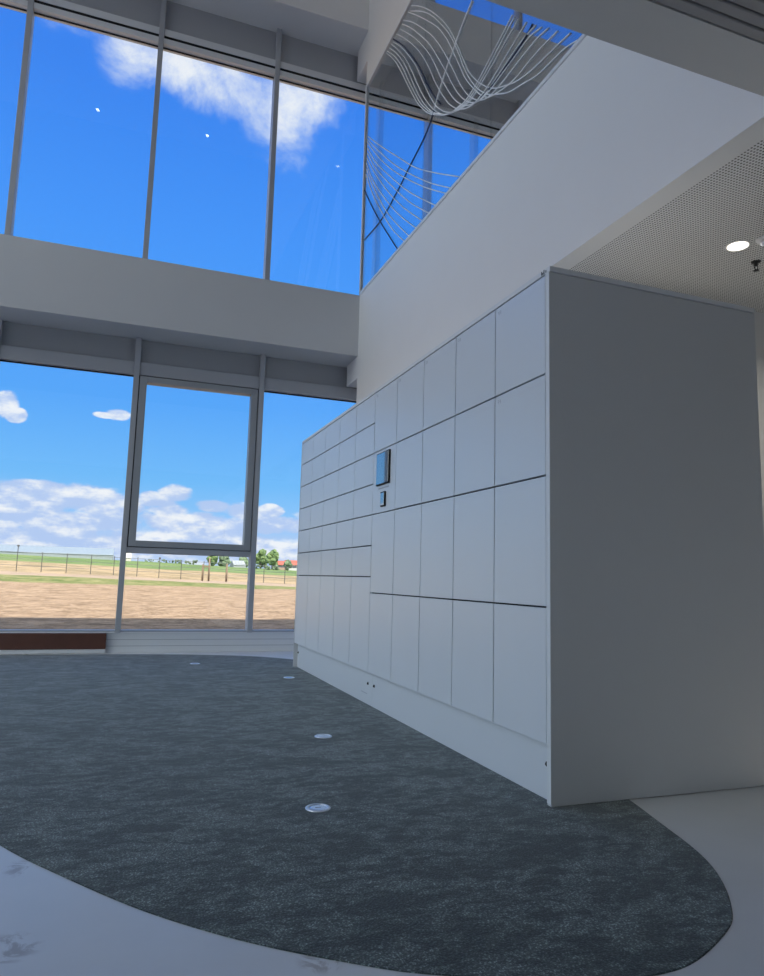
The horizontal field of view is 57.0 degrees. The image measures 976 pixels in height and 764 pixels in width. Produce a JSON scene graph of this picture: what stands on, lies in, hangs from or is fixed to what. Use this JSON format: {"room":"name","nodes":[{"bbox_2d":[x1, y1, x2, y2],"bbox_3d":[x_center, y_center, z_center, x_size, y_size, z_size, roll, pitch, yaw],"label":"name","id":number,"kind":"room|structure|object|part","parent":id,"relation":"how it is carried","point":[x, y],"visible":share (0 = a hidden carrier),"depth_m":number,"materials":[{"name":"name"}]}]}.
{"room":"building lobby","nodes":[
{"label":"building lobby","id":0,"kind":"room"},
{"bbox_2d":[3,321,338,366],"bbox_3d":[-2.233,-3.419,9.500,11.760,11.000,0.320,4,-8,-20],"label":"wall","id":1,"kind":"structure","parent":0,"point":[3,321],"depth_m":9.07,"materials":[{"name":"white paint"}]},
{"bbox_2d":[0,0,27,13],"bbox_3d":[-5.225,-4.826,8.436,1.565,3.924,0.170,4,-8,-20],"label":"window","id":2,"kind":"structure","parent":1,"relation":"in","point":[16,5],"depth_m":8.80,"materials":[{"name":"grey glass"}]},
{"bbox_2d":[0,319,135,631],"bbox_3d":[-3.882,-0.133,8.378,1.565,3.632,0.170,4,-8,-20],"label":"window","id":3,"kind":"structure","parent":1,"relation":"in","point":[19,343],"depth_m":8.54,"materials":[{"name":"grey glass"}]},
{"bbox_3d":[-3.820,-1.775,8.637,1.499,0.307,0.055,4,-8,-20],"label":"infill panel","id":4,"kind":"part","parent":3,"relation":"part of","materials":[{"name":"grey metal"}]},
{"bbox_2d":[4,0,161,235],"bbox_3d":[-3.759,-4.717,8.972,1.565,3.924,0.170,4,-8,-20],"label":"window","id":5,"kind":"structure","parent":1,"relation":"in","point":[134,21],"depth_m":9.06,"materials":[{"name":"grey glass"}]},
{"bbox_3d":[-3.737,-4.478,8.962,1.499,3.440,0.150,4,-8,-20],"label":"frame","id":6,"kind":"part","parent":5,"relation":"part of","materials":[{"name":"grey metal"}]},
{"bbox_3d":[-3.695,-6.417,9.239,1.499,0.482,0.055,4,-8,-20],"label":"infill panel","id":7,"kind":"part","parent":5,"relation":"part of","materials":[{"name":"grey metal"}]},
{"bbox_2d":[0,632,293,652],"bbox_3d":[-3.945,1.791,8.189,7.780,0.242,0.250,4,-8,-20],"label":"baseboard","id":8,"kind":"structure","parent":1,"relation":"attached to","point":[239,641],"depth_m":8.68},
{"bbox_2d":[106,639,230,645],"bbox_3d":[-3.911,1.783,8.083,7.770,0.081,0.004,4,-8,-20],"label":"trim","id":9,"kind":"structure","parent":1,"relation":"attached to","point":[106,639],"depth_m":8.59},
{"bbox_2d":[0,234,359,367],"bbox_3d":[-1.998,-2.253,9.056,11.460,0.843,0.550,4,-8,-20],"label":"beam","id":10,"kind":"structure","parent":1,"relation":"attached to","point":[43,283],"depth_m":8.59,"materials":[{"name":"grey paint"}]},
{"bbox_2d":[115,337,259,632],"bbox_3d":[-2.416,-0.024,8.913,1.565,3.632,0.170,4,-8,-20],"label":"window","id":11,"kind":"structure","parent":1,"relation":"in","point":[156,363],"depth_m":8.93,"materials":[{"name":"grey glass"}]},
{"bbox_3d":[-2.373,-0.290,8.947,1.475,2.123,0.135,4,-8,-20],"label":"sash","id":12,"kind":"part","parent":11,"relation":"part of","materials":[{"name":"grey metal"}]},
{"bbox_3d":[-2.354,-1.666,9.173,1.499,0.307,0.055,4,-8,-20],"label":"infill panel","id":13,"kind":"part","parent":11,"relation":"part of","materials":[{"name":"grey metal"}]},
{"bbox_2d":[142,0,275,258],"bbox_3d":[-2.292,-4.608,9.507,1.565,3.924,0.170,4,-8,-20],"label":"window","id":14,"kind":"structure","parent":1,"relation":"in","point":[185,31],"depth_m":9.64,"materials":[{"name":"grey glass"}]},
{"bbox_3d":[-2.271,-4.369,9.497,1.499,3.440,0.150,4,-8,-20],"label":"frame","id":15,"kind":"part","parent":14,"relation":"part of","materials":[{"name":"grey metal"}]},
{"bbox_3d":[-2.228,-6.308,9.774,1.499,0.482,0.055,4,-8,-20],"label":"infill panel","id":16,"kind":"part","parent":14,"relation":"part of","materials":[{"name":"grey metal"}]},
{"bbox_2d":[167,0,368,56],"bbox_3d":[-1.871,-6.949,9.665,11.460,0.780,0.550,4,-8,-20],"label":"beam","id":17,"kind":"structure","parent":1,"relation":"attached to","point":[339,25],"depth_m":9.82,"materials":[{"name":"white paint"}]},
{"bbox_2d":[245,354,356,631],"bbox_3d":[-0.918,0.087,9.460,1.631,3.632,0.170,4,-8,-20],"label":"window","id":18,"kind":"structure","parent":1,"relation":"in","point":[276,375],"depth_m":9.47,"materials":[{"name":"grey metal"}]},
{"bbox_3d":[-0.887,-1.557,9.709,1.499,0.307,0.055,4,-8,-20],"label":"infill panel","id":19,"kind":"part","parent":18,"relation":"part of","materials":[{"name":"grey metal"}]},
{"bbox_2d":[263,28,366,279],"bbox_3d":[-0.826,-4.499,10.043,1.565,3.924,0.170,4,-8,-20],"label":"window","id":20,"kind":"structure","parent":1,"relation":"in","point":[299,63],"depth_m":10.11,"materials":[{"name":"grey metal"}]},
{"bbox_3d":[-0.805,-4.260,10.033,1.499,3.440,0.150,4,-8,-20],"label":"frame","id":21,"kind":"part","parent":20,"relation":"part of","materials":[{"name":"grey metal"}]},
{"bbox_3d":[-0.762,-6.199,10.310,1.499,0.482,0.055,4,-8,-20],"label":"infill panel","id":22,"kind":"part","parent":20,"relation":"part of","materials":[{"name":"grey metal"}]},
{"bbox_2d":[426,106,473,133],"bbox_3d":[0.641,-4.390,10.578,1.565,3.924,0.170,4,-8,-20],"label":"window","id":23,"kind":"structure","parent":1,"relation":"in","point":[456,121],"depth_m":10.87,"materials":[{"name":"grey metal"}]},
{"bbox_2d":[469,118,502,164],"bbox_3d":[2.107,-4.281,11.114,1.565,3.924,0.170,4,-8,-20],"label":"window","id":24,"kind":"structure","parent":1,"relation":"in","point":[482,128],"depth_m":11.01,"materials":[{"name":"grey metal"}]},
{"bbox_3d":[2.128,-4.042,11.104,1.499,3.440,0.150,4,-8,-20],"label":"frame","id":25,"kind":"part","parent":24,"relation":"part of","materials":[{"name":"grey metal"}]},
{"bbox_2d":[0,651,763,975],"bbox_3d":[-0.102,1.411,2.973,11.960,0.140,12.720,4,-8,-20],"label":"floor","id":26,"kind":"structure","parent":0,"point":[51,924],"depth_m":1.90,"materials":[{"name":"stone"}]},
{"bbox_2d":[0,633,106,653],"bbox_3d":[-4.663,1.720,7.764,3.015,0.228,0.053,4,-8,-20],"label":"bench","id":27,"kind":"object","parent":26,"relation":"on","point":[10,643],"visible":1,"depth_m":8.06,"materials":[{"name":"brown wood"}]},
{"bbox_2d":[0,624,732,975],"bbox_3d":[-2.759,1.797,7.055,5.171,0.004,12.434,4,-8,-20],"label":"carpet","id":28,"kind":"object","parent":26,"relation":"on","point":[167,786],"visible":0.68,"depth_m":2.63,"materials":[{"name":"grey carpet"}]},
{"bbox_3d":[-3.037,2.179,10.065,8.016,0.004,4.502,-5,-10,42],"label":"edge trim","id":29,"kind":"part","parent":28,"relation":"part of","materials":[{"name":"grey metal"}]},
{"bbox_2d":[305,803,330,811],"bbox_3d":[-0.265,1.323,2.912,0.106,0.005,0.106,4,-8,-20],"label":"socket","id":30,"kind":"object","parent":28,"relation":"on","point":[316,807],"visible":1,"depth_m":2.91,"materials":[{"name":"metal"}]},
{"bbox_3d":[-0.265,1.323,2.912,0.071,0.004,0.071,-1,-8,20],"label":"lid","id":31,"kind":"part","parent":30,"relation":"part of","materials":[{"name":"metal"}]},
{"bbox_2d":[314,734,331,737],"bbox_3d":[-0.353,1.491,4.229,0.106,0.005,0.106,4,-8,-20],"label":"socket","id":32,"kind":"object","parent":28,"relation":"on","point":[317,735],"visible":1,"depth_m":4.21,"materials":[{"name":"metal"}]},
{"bbox_2d":[293,390,375,705],"bbox_3d":[0.099,0.604,6.737,1.279,2.432,2.396,4,-8,-20],"label":"locker","id":33,"kind":"object","parent":28,"relation":"on","point":[332,604],"visible":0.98,"depth_m":6.24,"materials":[{"name":"grey paint"}]},
{"bbox_3d":[-0.314,0.750,7.839,1.279,2.404,0.018,4,-8,-20],"label":"panel","id":34,"kind":"part","parent":33,"relation":"part of","materials":[{"name":"grey paint"}]},
{"bbox_3d":[-0.832,1.270,7.316,0.020,0.708,0.466,4,-8,-20],"label":"locker door","id":35,"kind":"part","parent":33,"relation":"part of","materials":[{"name":"grey paint"}]},
{"bbox_3d":[-0.820,0.797,7.377,0.020,0.230,0.466,4,-8,-20],"label":"locker door","id":36,"kind":"part","parent":33,"relation":"part of","materials":[{"name":"grey paint"}]},
{"bbox_3d":[-0.813,0.561,7.408,0.020,0.230,0.466,4,-8,-20],"label":"locker door","id":37,"kind":"part","parent":33,"relation":"part of","materials":[{"name":"grey paint"}]},
{"bbox_3d":[-0.807,0.326,7.438,0.020,0.230,0.466,4,-8,-20],"label":"locker door","id":38,"kind":"part","parent":33,"relation":"part of","materials":[{"name":"grey paint"}]},
{"bbox_3d":[-0.800,0.088,7.469,0.020,0.234,0.466,4,-8,-20],"label":"locker door","id":39,"kind":"part","parent":33,"relation":"part of","materials":[{"name":"grey paint"}]},
{"bbox_3d":[-0.794,-0.153,7.500,0.020,0.235,0.466,4,-8,-20],"label":"locker door","id":40,"kind":"part","parent":33,"relation":"part of","materials":[{"name":"grey paint"}]},
{"bbox_3d":[-0.787,-0.393,7.531,0.020,0.234,0.466,4,-8,-20],"label":"locker door","id":41,"kind":"part","parent":33,"relation":"part of","materials":[{"name":"grey paint"}]},
{"bbox_3d":[-0.667,1.218,6.874,0.020,0.708,0.466,4,-8,-20],"label":"locker door","id":42,"kind":"part","parent":33,"relation":"part of","materials":[{"name":"grey paint"}]},
{"bbox_3d":[-0.654,0.745,6.935,0.020,0.230,0.466,4,-8,-20],"label":"locker door","id":43,"kind":"part","parent":33,"relation":"part of","materials":[{"name":"grey paint"}]},
{"bbox_3d":[-0.648,0.509,6.966,0.020,0.230,0.466,4,-8,-20],"label":"locker door","id":44,"kind":"part","parent":33,"relation":"part of","materials":[{"name":"grey paint"}]},
{"bbox_3d":[-0.641,0.273,6.996,0.020,0.230,0.466,4,-8,-20],"label":"locker door","id":45,"kind":"part","parent":33,"relation":"part of","materials":[{"name":"grey paint"}]},
{"bbox_3d":[-0.635,0.035,7.027,0.020,0.234,0.466,4,-8,-20],"label":"locker door","id":46,"kind":"part","parent":33,"relation":"part of","materials":[{"name":"grey paint"}]},
{"bbox_3d":[-0.628,-0.205,7.058,0.020,0.235,0.466,4,-8,-20],"label":"locker door","id":47,"kind":"part","parent":33,"relation":"part of","materials":[{"name":"grey paint"}]},
{"bbox_3d":[-0.622,-0.446,7.090,0.020,0.234,0.466,4,-8,-20],"label":"locker door","id":48,"kind":"part","parent":33,"relation":"part of","materials":[{"name":"grey paint"}]},
{"bbox_3d":[-0.502,1.165,6.432,0.020,0.708,0.466,4,-8,-20],"label":"locker door","id":49,"kind":"part","parent":33,"relation":"part of","materials":[{"name":"grey paint"}]},
{"bbox_3d":[-0.489,0.692,6.493,0.020,0.230,0.466,4,-8,-20],"label":"locker door","id":50,"kind":"part","parent":33,"relation":"part of","materials":[{"name":"grey paint"}]},
{"bbox_3d":[-0.483,0.456,6.524,0.020,0.230,0.466,4,-8,-20],"label":"locker door","id":51,"kind":"part","parent":33,"relation":"part of","materials":[{"name":"grey paint"}]},
{"bbox_3d":[-0.476,0.220,6.554,0.020,0.230,0.466,4,-8,-20],"label":"locker door","id":52,"kind":"part","parent":33,"relation":"part of","materials":[{"name":"grey paint"}]},
{"bbox_3d":[-0.470,-0.018,6.585,0.020,0.234,0.466,4,-8,-20],"label":"locker door","id":53,"kind":"part","parent":33,"relation":"part of","materials":[{"name":"grey paint"}]},
{"bbox_3d":[-0.463,-0.258,6.617,0.020,0.235,0.466,4,-8,-20],"label":"locker door","id":54,"kind":"part","parent":33,"relation":"part of","materials":[{"name":"grey paint"}]},
{"bbox_3d":[-0.457,-0.499,6.648,0.020,0.234,0.466,4,-8,-20],"label":"locker door","id":55,"kind":"part","parent":33,"relation":"part of","materials":[{"name":"grey paint"}]},
{"bbox_3d":[-0.478,1.645,6.384,0.018,0.246,2.372,4,-8,-20],"label":"kick plate","id":56,"kind":"part","parent":33,"relation":"part of","materials":[{"name":"grey paint"}]},
{"bbox_3d":[0.132,-0.589,6.892,1.278,0.026,2.396,4,-8,-20],"label":"panel","id":57,"kind":"part","parent":33,"relation":"part of","materials":[{"name":"paint"}]},
{"bbox_3d":[-0.336,1.112,5.990,0.020,0.708,0.466,4,-8,-20],"label":"locker door","id":58,"kind":"part","parent":33,"relation":"part of","materials":[{"name":"grey paint"}]},
{"bbox_3d":[-0.324,0.639,6.051,0.020,0.230,0.466,4,-8,-20],"label":"locker door","id":59,"kind":"part","parent":33,"relation":"part of","materials":[{"name":"grey paint"}]},
{"bbox_3d":[-0.317,0.403,6.082,0.020,0.230,0.466,4,-8,-20],"label":"locker door","id":60,"kind":"part","parent":33,"relation":"part of","materials":[{"name":"grey paint"}]},
{"bbox_3d":[-0.311,0.167,6.113,0.020,0.230,0.466,4,-8,-20],"label":"locker door","id":61,"kind":"part","parent":33,"relation":"part of","materials":[{"name":"grey paint"}]},
{"bbox_3d":[-0.304,-0.071,6.144,0.020,0.234,0.466,4,-8,-20],"label":"locker door","id":62,"kind":"part","parent":33,"relation":"part of","materials":[{"name":"grey paint"}]},
{"bbox_3d":[-0.298,-0.311,6.175,0.020,0.235,0.466,4,-8,-20],"label":"locker door","id":63,"kind":"part","parent":33,"relation":"part of","materials":[{"name":"grey paint"}]},
{"bbox_3d":[-0.291,-0.551,6.206,0.020,0.234,0.466,4,-8,-20],"label":"locker door","id":64,"kind":"part","parent":33,"relation":"part of","materials":[{"name":"grey paint"}]},
{"bbox_3d":[-0.171,1.059,5.548,0.020,0.708,0.466,4,-8,-20],"label":"locker door","id":65,"kind":"part","parent":33,"relation":"part of","materials":[{"name":"grey paint"}]},
{"bbox_3d":[-0.152,0.350,5.640,0.020,0.230,0.466,4,-8,-20],"label":"locker door","id":66,"kind":"part","parent":33,"relation":"part of","materials":[{"name":"grey paint"}]},
{"bbox_3d":[-0.158,0.586,5.610,0.020,0.230,0.466,4,-8,-20],"label":"locker door","id":67,"kind":"part","parent":33,"relation":"part of","materials":[{"name":"grey paint"}]},
{"bbox_3d":[-0.146,0.115,5.671,0.020,0.230,0.466,4,-8,-20],"label":"locker door","id":68,"kind":"part","parent":33,"relation":"part of","materials":[{"name":"grey paint"}]},
{"bbox_3d":[-0.139,-0.123,5.702,0.020,0.234,0.466,4,-8,-20],"label":"locker door","id":69,"kind":"part","parent":33,"relation":"part of","materials":[{"name":"grey paint"}]},
{"bbox_3d":[-0.133,-0.364,5.733,0.020,0.235,0.466,4,-8,-20],"label":"locker door","id":70,"kind":"part","parent":33,"relation":"part of","materials":[{"name":"grey paint"}]},
{"bbox_3d":[-0.126,-0.604,5.764,0.020,0.234,0.466,4,-8,-20],"label":"locker door","id":71,"kind":"part","parent":33,"relation":"part of","materials":[{"name":"grey paint"}]},
{"bbox_2d":[368,266,763,806],"bbox_3d":[0.929,0.336,4.496,1.294,2.432,2.410,4,-8,-20],"label":"locker","id":72,"kind":"object","parent":28,"relation":"on","point":[567,583],"visible":1,"depth_m":3.44,"materials":[{"name":"grey paint"}]},
{"bbox_3d":[-0.007,1.066,5.099,0.020,0.587,0.466,4,-8,-20],"label":"locker door","id":73,"kind":"part","parent":72,"relation":"part of","materials":[{"name":"grey paint"}]},
{"bbox_3d":[0.009,0.476,5.175,0.020,0.589,0.466,4,-8,-20],"label":"locker door","id":74,"kind":"part","parent":72,"relation":"part of","materials":[{"name":"grey paint"}]},
{"bbox_3d":[0.002,-0.150,5.248,0.002,0.231,0.249,4,-8,-20],"label":"screen glass","id":75,"kind":"part","parent":72,"relation":"part of","materials":[{"name":"grey"}]},
{"bbox_3d":[0.023,-0.058,5.245,0.020,0.474,0.469,4,-8,-20],"label":"console panel","id":76,"kind":"part","parent":72,"relation":"part of","materials":[{"name":"grey paint"}]},
{"bbox_3d":[0.036,-0.537,5.306,0.020,0.477,0.466,4,-8,-20],"label":"locker door","id":77,"kind":"part","parent":72,"relation":"part of","materials":[{"name":"grey paint"}]},
{"bbox_3d":[0.158,1.014,4.657,0.020,0.587,0.466,4,-8,-20],"label":"locker door","id":78,"kind":"part","parent":72,"relation":"part of","materials":[{"name":"grey paint"}]},
{"bbox_3d":[0.174,0.423,4.733,0.020,0.589,0.466,4,-8,-20],"label":"locker door","id":79,"kind":"part","parent":72,"relation":"part of","materials":[{"name":"grey paint"}]},
{"bbox_3d":[0.188,-0.111,4.803,0.020,0.472,0.466,4,-8,-20],"label":"locker door","id":80,"kind":"part","parent":72,"relation":"part of","materials":[{"name":"grey paint"}]},
{"bbox_3d":[0.201,-0.589,4.865,0.020,0.477,0.466,4,-8,-20],"label":"locker door","id":81,"kind":"part","parent":72,"relation":"part of","materials":[{"name":"grey paint"}]},
{"bbox_3d":[0.323,0.961,4.215,0.020,0.587,0.466,4,-8,-20],"label":"locker door","id":82,"kind":"part","parent":72,"relation":"part of","materials":[{"name":"grey paint"}]},
{"bbox_3d":[0.339,0.370,4.292,0.020,0.589,0.466,4,-8,-20],"label":"locker door","id":83,"kind":"part","parent":72,"relation":"part of","materials":[{"name":"grey paint"}]},
{"bbox_3d":[0.353,-0.164,4.361,0.020,0.472,0.466,4,-8,-20],"label":"locker door","id":84,"kind":"part","parent":72,"relation":"part of","materials":[{"name":"grey paint"}]},
{"bbox_3d":[0.366,-0.642,4.423,0.020,0.477,0.466,4,-8,-20],"label":"locker door","id":85,"kind":"part","parent":72,"relation":"part of","materials":[{"name":"grey paint"}]},
{"bbox_3d":[0.349,1.381,4.174,0.018,0.246,2.372,4,-8,-20],"label":"kick plate","id":86,"kind":"part","parent":72,"relation":"part of","materials":[{"name":"grey paint"}]},
{"bbox_3d":[0.488,0.908,3.773,0.020,0.587,0.466,4,-8,-20],"label":"locker door","id":87,"kind":"part","parent":72,"relation":"part of","materials":[{"name":"grey paint"}]},
{"bbox_3d":[0.504,0.317,3.850,0.020,0.589,0.466,4,-8,-20],"label":"locker door","id":88,"kind":"part","parent":72,"relation":"part of","materials":[{"name":"grey paint"}]},
{"bbox_3d":[0.519,-0.217,3.919,0.020,0.472,0.466,4,-8,-20],"label":"locker door","id":89,"kind":"part","parent":72,"relation":"part of","materials":[{"name":"grey paint"}]},
{"bbox_3d":[0.532,-0.695,3.981,0.020,0.477,0.466,4,-8,-20],"label":"locker door","id":90,"kind":"part","parent":72,"relation":"part of","materials":[{"name":"grey paint"}]},
{"bbox_3d":[0.670,0.264,3.408,0.020,0.589,0.466,4,-8,-20],"label":"locker door","id":91,"kind":"part","parent":72,"relation":"part of","materials":[{"name":"grey paint"}]},
{"bbox_3d":[0.684,-0.269,3.477,0.020,0.472,0.466,4,-8,-20],"label":"locker door","id":92,"kind":"part","parent":72,"relation":"part of","materials":[{"name":"grey paint"}]},
{"bbox_3d":[0.654,0.855,3.331,0.020,0.587,0.466,4,-8,-20],"label":"locker door","id":93,"kind":"part","parent":72,"relation":"part of","materials":[{"name":"grey paint"}]},
{"bbox_3d":[0.697,-0.748,3.539,0.020,0.477,0.466,4,-8,-20],"label":"locker door","id":94,"kind":"part","parent":72,"relation":"part of","materials":[{"name":"grey paint"}]},
{"bbox_3d":[0.970,-0.857,4.653,1.278,0.026,2.410,4,-8,-20],"label":"panel","id":95,"kind":"part","parent":72,"relation":"part of","materials":[{"name":"paint"}]},
{"bbox_3d":[1.349,0.218,3.392,1.279,2.404,0.030,4,-8,-20],"label":"panel","id":96,"kind":"part","parent":72,"relation":"part of","materials":[{"name":"grey paint"}]},
{"bbox_2d":[357,0,408,83],"bbox_3d":[0.951,-7.535,7.315,0.200,3.230,6.840,4,-8,-20],"label":"wall","id":97,"kind":"structure","parent":0,"point":[384,15],"depth_m":9.54,"materials":[{"name":"white paint"}]},
{"bbox_2d":[359,0,586,294],"bbox_3d":[0.862,-4.452,6.666,0.042,3.065,6.380,4,-8,-20],"label":"glass railing","id":98,"kind":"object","parent":97,"relation":"in","point":[399,90],"depth_m":8.26,"materials":[{"name":"clear glass"}]},
{"bbox_3d":[-0.142,-4.127,9.365,0.012,3.000,0.509,4,-8,-20],"label":"pane","id":99,"kind":"part","parent":98,"relation":"part of","materials":[{"name":"clear glass"}]},
{"bbox_3d":[0.209,-4.239,8.427,0.012,3.000,1.494,4,-8,-20],"label":"pane","id":100,"kind":"part","parent":98,"relation":"part of","materials":[{"name":"clear glass"}]},
{"bbox_3d":[0.731,-4.405,7.031,0.012,3.000,1.494,4,-8,-20],"label":"pane","id":101,"kind":"part","parent":98,"relation":"part of","materials":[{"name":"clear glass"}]},
{"bbox_2d":[364,24,532,248],"bbox_3d":[0.488,-4.325,7.650,0.012,2.952,4.199,4,-8,-20],"label":"print","id":102,"kind":"object","parent":98,"relation":"attached to","point":[399,91],"depth_m":8.33,"materials":[{"name":"paint"}]},
{"bbox_2d":[430,0,581,125],"bbox_3d":[3.841,-6.919,5.164,3.830,1.650,11.800,4,-8,-20],"label":"ceiling","id":103,"kind":"structure","parent":0,"point":[485,23],"depth_m":9.16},
{"bbox_2d":[346,36,763,402],"bbox_3d":[0.805,-2.164,6.624,0.200,1.494,6.850,4,-8,-20],"label":"wall","id":104,"kind":"structure","parent":0,"point":[612,126],"depth_m":5.21,"materials":[{"name":"white paint"}]},
{"bbox_2d":[486,0,763,95],"bbox_3d":[0.351,-2.675,2.710,11.460,1.482,0.235,4,-8,-20],"label":"ceiling","id":105,"kind":"structure","parent":104,"relation":"attached to","point":[650,28],"depth_m":2.91,"materials":[{"name":"grey paint"}]},
{"bbox_2d":[552,116,763,312],"bbox_3d":[2.578,-1.425,7.215,4.029,0.282,6.880,4,-8,-20],"label":"ceiling","id":106,"kind":"structure","parent":0,"point":[675,240],"depth_m":4.58,"materials":[{"name":"white metal"}]},
{"bbox_2d":[724,240,751,251],"bbox_3d":[2.375,-1.613,4.695,0.164,0.004,0.164,4,-8,-20],"label":"recessed light","id":107,"kind":"object","parent":106,"relation":"in","point":[740,245],"visible":1,"depth_m":4.69,"materials":[{"name":"white plastic"}]},
{"bbox_2d":[727,241,748,250],"bbox_3d":[2.375,-1.613,4.695,0.132,0.002,0.132,4,-8,-20],"label":"diffuser","id":108,"kind":"object","parent":107,"relation":"attached to","point":[736,245],"depth_m":4.69,"materials":[{"name":"white plastic"}]},
{"bbox_2d":[751,260,760,271],"bbox_3d":[2.612,-1.548,4.911,0.064,0.066,0.064,4,-8,-20],"label":"sprinkler head","id":109,"kind":"object","parent":106,"relation":"attached to","point":[755,263],"visible":1,"depth_m":4.90},
{"bbox_2d":[756,235,763,246],"bbox_3d":[2.500,-1.603,4.586,0.110,0.046,0.110,4,-8,-20],"label":"smoke detector","id":110,"kind":"object","parent":106,"relation":"attached to","point":[760,240],"visible":1,"depth_m":4.57,"materials":[{"name":"white plastic"}]},
{"bbox_2d":[654,0,763,41],"bbox_3d":[1.266,-2.273,0.124,11.460,0.070,5.114,4,-8,-20],"label":"ceiling slats","id":111,"kind":"structure","parent":0,"point":[745,17],"depth_m":2.80,"materials":[{"name":"grey metal"}]},
{"bbox_2d":[753,311,763,529],"bbox_3d":[3.182,0.166,5.747,3.680,3.218,0.200,4,-8,-20],"label":"wall","id":112,"kind":"structure","parent":0,"point":[758,316],"depth_m":5.73,"materials":[{"name":"white paint"}]},
{"label":"outside","id":113,"kind":"structure","parent":0,"visible":0},
{"bbox_2d":[0,554,296,629],"bbox_3d":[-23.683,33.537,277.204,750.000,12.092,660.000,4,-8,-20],"label":"ground","id":114,"kind":"structure","parent":113,"point":[53,597],"depth_m":25.41,"materials":[{"name":"brown soil"}]},
{"bbox_2d":[0,544,113,559],"bbox_3d":[-113.330,21.561,235.342,44.248,4.529,22.170,4,-8,-20],"label":"greenhouse","id":115,"kind":"object","parent":114,"relation":"on","point":[53,551],"visible":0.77,"depth_m":230.53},
{"bbox_2d":[126,553,131,560],"bbox_3d":[-82.558,22.501,228.476,2.073,3.174,8.170,4,-8,-20],"label":"shed","id":116,"kind":"object","parent":114,"relation":"on","point":[128,555],"visible":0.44,"depth_m":225.69,"materials":[{"name":"white"}]},
{"bbox_2d":[0,545,296,583],"bbox_3d":[-17.938,6.376,56.989,24.427,2.655,0.120,4,-8,-20],"label":"wire fence","id":117,"kind":"object","parent":114,"relation":"on","point":[17,558],"visible":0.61,"depth_m":56.26,"materials":[{"name":"metal"}]},
{"bbox_2d":[201,558,210,580],"bbox_3d":[-13.597,6.374,54.315,0.634,1.950,0.150,4,-8,-20],"label":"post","id":118,"kind":"object","parent":114,"relation":"on","point":[203,566],"visible":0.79,"depth_m":54.28,"materials":[{"name":"wood"}]},
{"bbox_2d":[206,556,217,565],"bbox_3d":[-54.122,22.856,224.090,3.600,4.076,2.874,4,-8,-20],"label":"tree","id":119,"kind":"object","parent":114,"relation":"on","point":[214,559],"visible":0.78,"depth_m":223.49,"materials":[{"name":"green plant"}]},
{"bbox_2d":[217,556,230,566],"bbox_3d":[-51.015,23.518,227.522,4.283,4.609,4.029,4,-8,-20],"label":"tree","id":120,"kind":"object","parent":114,"relation":"on","point":[222,559],"visible":0.84,"depth_m":226.13,"materials":[{"name":"green plant"}]},
{"bbox_2d":[225,564,227,581],"bbox_3d":[-12.116,6.685,54.832,0.170,1.500,0.170,4,-8,-20],"label":"stake","id":121,"kind":"object","parent":114,"relation":"on","point":[226,564],"visible":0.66,"depth_m":54.79,"materials":[{"name":"wood"}]},
{"bbox_2d":[230,560,245,567],"bbox_3d":[-43.662,23.148,212.867,3.664,2.577,8.170,4,-8,-20],"label":"shed","id":122,"kind":"object","parent":114,"relation":"on","point":[234,563],"visible":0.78,"depth_m":210.65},
{"bbox_2d":[239,557,247,566],"bbox_3d":[-46.717,24.922,237.248,4.395,4.019,3.595,4,-8,-20],"label":"tree","id":123,"kind":"object","parent":114,"relation":"on","point":[245,559],"visible":0.55,"depth_m":236.34,"materials":[{"name":"green plant"}]},
{"bbox_2d":[256,549,266,568],"bbox_3d":[-36.099,21.101,209.520,4.303,6.070,3.353,4,-8,-20],"label":"tree","id":124,"kind":"object","parent":114,"relation":"on","point":[261,555],"visible":0.91,"depth_m":208.68,"materials":[{"name":"green plant"}]},
{"bbox_2d":[265,549,278,569],"bbox_3d":[-32.199,20.844,205.642,4.003,6.089,3.966,4,-8,-20],"label":"tree","id":125,"kind":"object","parent":114,"relation":"on","point":[272,557],"visible":0.98,"depth_m":204.94,"materials":[{"name":"green plant"}]},
{"bbox_2d":[271,561,284,569],"bbox_3d":[-35.235,26.543,240.952,4.377,3.254,9.800,4,-8,-20],"label":"house","id":126,"kind":"structure","parent":114,"relation":"on","point":[280,563],"depth_m":236.92,"materials":[{"name":"beige brick"}]},
{"bbox_2d":[283,560,292,570],"bbox_3d":[-27.005,22.142,202.048,2.639,3.217,2.173,4,-8,-20],"label":"tree","id":127,"kind":"object","parent":114,"relation":"on","point":[287,563],"visible":0.98,"depth_m":201.42,"materials":[{"name":"green plant"}]},
{"bbox_2d":[285,560,296,570],"bbox_3d":[-31.595,27.074,245.473,4.818,3.726,9.800,4,-8,-20],"label":"house","id":128,"kind":"structure","parent":114,"relation":"on","point":[294,562],"depth_m":241.45,"materials":[{"name":"red tile"}]}
]}

